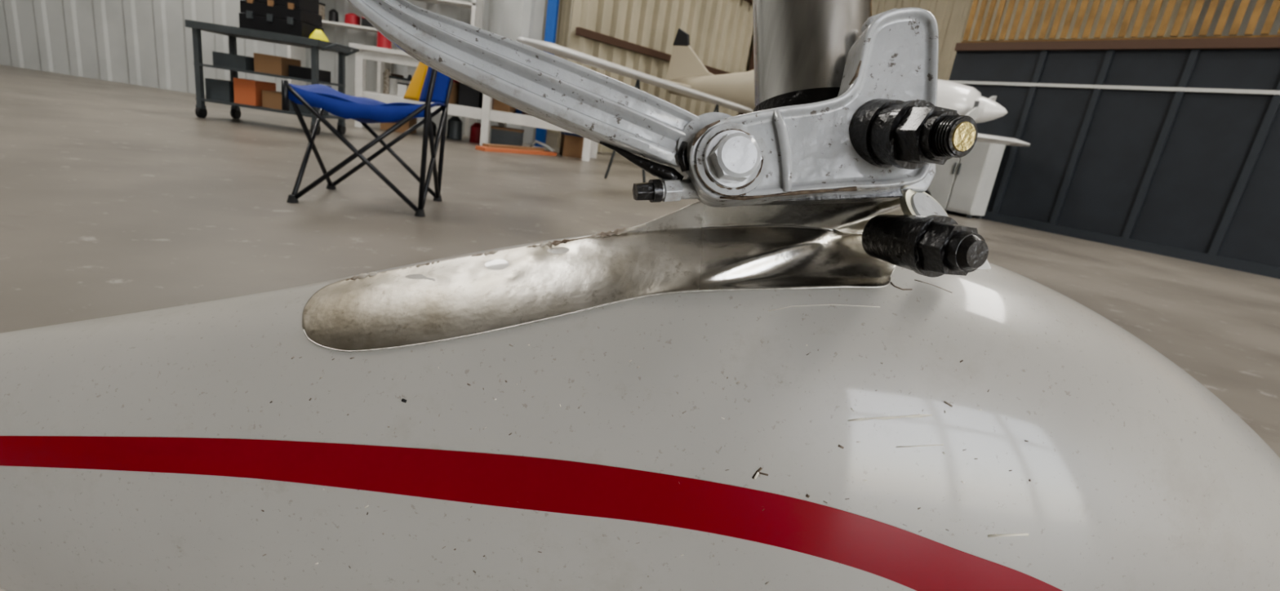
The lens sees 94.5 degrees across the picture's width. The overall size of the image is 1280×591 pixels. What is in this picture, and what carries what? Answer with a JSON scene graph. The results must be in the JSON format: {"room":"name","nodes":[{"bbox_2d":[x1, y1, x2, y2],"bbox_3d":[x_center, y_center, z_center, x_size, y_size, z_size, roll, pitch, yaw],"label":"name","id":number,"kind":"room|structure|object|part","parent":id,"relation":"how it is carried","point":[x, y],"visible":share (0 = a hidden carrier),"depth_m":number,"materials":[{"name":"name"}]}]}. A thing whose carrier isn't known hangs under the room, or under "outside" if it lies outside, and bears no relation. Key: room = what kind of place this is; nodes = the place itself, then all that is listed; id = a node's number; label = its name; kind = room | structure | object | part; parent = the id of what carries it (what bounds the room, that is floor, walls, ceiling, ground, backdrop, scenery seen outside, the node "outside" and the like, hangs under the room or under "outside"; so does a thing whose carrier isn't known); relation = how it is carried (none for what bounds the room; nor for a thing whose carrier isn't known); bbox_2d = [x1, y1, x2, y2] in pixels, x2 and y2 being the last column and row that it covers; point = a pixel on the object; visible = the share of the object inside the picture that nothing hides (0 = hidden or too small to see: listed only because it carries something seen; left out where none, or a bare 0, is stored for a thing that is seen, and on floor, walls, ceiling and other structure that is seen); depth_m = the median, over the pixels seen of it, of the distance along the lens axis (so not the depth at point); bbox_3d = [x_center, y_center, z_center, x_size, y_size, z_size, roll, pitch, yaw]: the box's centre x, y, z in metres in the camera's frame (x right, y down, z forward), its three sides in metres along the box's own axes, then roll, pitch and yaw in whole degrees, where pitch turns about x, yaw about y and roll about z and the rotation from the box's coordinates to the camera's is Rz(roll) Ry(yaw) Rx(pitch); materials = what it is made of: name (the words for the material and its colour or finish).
{"room":"aircraft hangar","nodes":[
{"label":"aircraft hangar","id":0,"kind":"room"},
{"bbox_2d":[0,0,546,143],"bbox_3d":[-6.136,-6.136,8.111,10.050,6.500,0.065,8,16,0],"label":"wall","id":1,"kind":"structure","parent":0,"point":[140,42],"depth_m":8.78,"materials":[{"name":"white metal"}]},
{"bbox_2d":[347,0,732,202],"bbox_3d":[-0.038,-0.087,0.237,0.174,0.085,0.040,9,16,0],"label":"torque link arm","id":2,"kind":"object","parent":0,"point":[656,135],"depth_m":0.23},
{"bbox_2d":[0,64,1279,590],"bbox_3d":[0.053,-0.355,3.277,24.000,0.100,25.500,8,16,0],"label":"floor","id":3,"kind":"structure","parent":0,"point":[117,198],"depth_m":2.65,"materials":[{"name":"concrete"}]},
{"bbox_2d":[184,19,359,134],"bbox_3d":[-3.346,-1.981,5.498,1.287,0.815,0.562,8,16,0],"label":"tool cart","id":4,"kind":"object","parent":3,"relation":"on","point":[237,92],"visible":0.86,"depth_m":5.33,"materials":[{"name":"grey metal"}]},
{"bbox_2d":[239,0,323,37],"bbox_3d":[-3.223,-2.552,5.325,0.560,0.444,0.355,8,16,0],"label":"tool case","id":5,"kind":"object","parent":4,"relation":"on","point":[300,18],"visible":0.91,"depth_m":5.20,"materials":[{"name":"black plastic"}]},
{"bbox_2d":[309,28,328,41],"bbox_3d":[-2.873,-2.319,5.300,0.174,0.122,0.224,8,16,0],"label":"rag","id":6,"kind":"object","parent":4,"relation":"on","point":[317,34],"visible":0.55,"depth_m":5.25,"materials":[{"name":"yellow fabric"}]},
{"bbox_2d":[281,61,453,217],"bbox_3d":[-1.137,-0.787,2.585,0.598,0.762,0.511,5,16,-11],"label":"camp chair","id":7,"kind":"object","parent":3,"relation":"on","point":[427,85],"visible":0.78,"depth_m":2.44,"materials":[{"name":"blue canvas"},{"name":"yellow canvas"},{"name":"black painted steel"}]},
{"bbox_2d":[287,0,484,136],"bbox_3d":[-3.596,-3.677,8.374,2.610,2.400,0.389,8,16,0],"label":"wall shelf","id":8,"kind":"object","parent":3,"relation":"on","point":[352,20],"visible":0.23,"depth_m":8.32,"materials":[{"name":"white wood"}]},
{"bbox_2d":[349,30,598,161],"bbox_3d":[-1.921,-2.513,7.353,2.937,1.218,0.950,8,16,0],"label":"shelving unit","id":9,"kind":"object","parent":3,"relation":"on","point":[465,101],"visible":0.3,"depth_m":7.15,"materials":[{"name":"white wood"}]},
{"bbox_2d":[475,142,556,155],"bbox_3d":[-1.415,-1.686,6.840,0.196,0.070,1.113,19,19,32],"label":"planks","id":10,"kind":"object","parent":3,"relation":"on","point":[486,147],"visible":1,"depth_m":6.73,"materials":[{"name":"brown wood"}]},
{"bbox_2d":[534,0,559,146],"bbox_3d":[-1.010,-5.286,7.820,0.130,6.500,0.150,8,16,0],"label":"steel column","id":11,"kind":"structure","parent":3,"relation":"on","point":[553,6],"depth_m":8.21,"materials":[{"name":"blue metal"}]},
{"bbox_2d":[516,36,753,182],"bbox_3d":[0.246,-1.551,5.630,0.423,0.932,4.353,16,18,25],"label":"aircraft wing","id":12,"kind":"object","parent":3,"relation":"on","point":[550,47],"visible":0.81,"depth_m":4.83,"materials":[{"name":"grey paint"}]},
{"bbox_3d":[0.324,-1.936,5.508,0.220,0.110,4.353,16,18,25],"label":"wing panel","id":13,"kind":"part","parent":12,"relation":"part of","materials":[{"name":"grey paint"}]},
{"bbox_2d":[0,233,1279,590],"bbox_3d":[-0.115,0.160,0.362,1.060,0.465,0.186,8,16,0],"label":"fairing","id":14,"kind":"object","parent":3,"relation":"on","point":[992,429],"visible":0.9,"depth_m":0.26,"materials":[{"name":"white paint"}]},
{"bbox_2d":[302,197,903,351],"bbox_3d":[-0.017,-0.013,0.277,0.290,0.106,0.045,8,16,0],"label":"plate","id":15,"kind":"object","parent":14,"relation":"on","point":[698,246],"visible":0.88,"depth_m":0.28,"materials":[{"name":"silver metal"}]},
{"bbox_2d":[688,0,977,207],"bbox_3d":[0.069,-0.372,0.255,0.147,0.646,0.345,-1,18,-29],"label":"strut","id":16,"kind":"object","parent":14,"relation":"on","point":[802,47],"depth_m":0.24,"materials":[{"name":"silver metal"}]},
{"bbox_3d":[0.076,-0.076,0.238,0.111,0.093,0.082,8,16,0],"label":"torque link","id":17,"kind":"part","parent":16,"relation":"part of","materials":[{"name":"silver metal"}]},
{"bbox_2d":[862,189,991,277],"bbox_3d":[0.127,-0.024,0.242,0.051,0.032,0.055,4,16,-15],"label":"bolt","id":18,"kind":"object","parent":16,"relation":"attached to","point":[923,240],"visible":1,"depth_m":0.23,"materials":[{"name":"black metal"}]},
{"bbox_2d":[900,189,948,216],"bbox_3d":[0.123,-0.035,0.255,0.026,0.020,0.024,8,16,0],"label":"washer","id":19,"kind":"object","parent":18,"relation":"in","point":[913,203],"depth_m":0.25,"materials":[{"name":"metal"}]},
{"bbox_2d":[556,0,753,153],"bbox_3d":[1.863,-5.244,10.961,0.135,5.480,8.106,21,20,37],"label":"wall","id":20,"kind":"structure","parent":3,"relation":"on","point":[721,32],"depth_m":9.64,"materials":[{"name":"beige metal"}]},
{"bbox_2d":[575,0,754,115],"bbox_3d":[1.982,-5.188,10.865,0.170,5.450,8.106,21,20,37],"label":"door frame","id":21,"kind":"structure","parent":20,"relation":"attached to","point":[580,31],"depth_m":8.98,"materials":[{"name":"brown metal"}]},
{"bbox_2d":[663,27,1030,195],"bbox_3d":[2.421,-2.292,7.565,5.055,1.917,2.872,22,20,39],"label":"aircraft","id":22,"kind":"object","parent":3,"relation":"on","point":[685,68],"visible":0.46,"depth_m":7.83,"materials":[{"name":"beige paint"}]},
{"bbox_2d":[927,141,1005,218],"bbox_3d":[3.997,-1.488,7.339,0.390,0.960,0.620,-4,20,-37],"label":"storage cabinet","id":23,"kind":"object","parent":3,"relation":"on","point":[964,184],"visible":0.6,"depth_m":7.16,"materials":[{"name":"grey metal"}]},
{"bbox_2d":[534,0,1196,133],"bbox_3d":[1.029,-6.886,14.455,24.000,6.500,0.075,8,16,0],"label":"wall","id":24,"kind":"structure","parent":0,"point":[952,16],"depth_m":14.19,"materials":[{"name":"beige metal"}]},
{"bbox_2d":[949,48,1279,266],"bbox_3d":[6.062,-1.090,5.084,0.080,2.020,7.300,-4,20,-37],"label":"door","id":25,"kind":"structure","parent":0,"point":[1211,137],"depth_m":6.12,"materials":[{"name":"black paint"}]},
{"bbox_2d":[944,36,1279,279],"bbox_3d":[6.009,-1.107,5.036,0.060,2.065,7.300,-4,20,-37],"label":"trim","id":26,"kind":"structure","parent":25,"relation":"attached to","point":[1195,45],"depth_m":6.12,"materials":[{"name":"grey paint"}]},
{"bbox_2d":[961,0,1279,42],"bbox_3d":[6.306,-2.627,4.654,0.065,1.180,7.300,-4,20,-37],"label":"corrugated wall","id":27,"kind":"structure","parent":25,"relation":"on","point":[1259,6],"depth_m":6.31,"materials":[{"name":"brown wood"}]},
{"bbox_2d":[1186,0,1279,36],"bbox_3d":[12.396,-1.761,2.520,0.080,6.500,24.800,8,16,0],"label":"wall","id":28,"kind":"structure","parent":0,"point":[1267,6],"depth_m":12.93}
]}

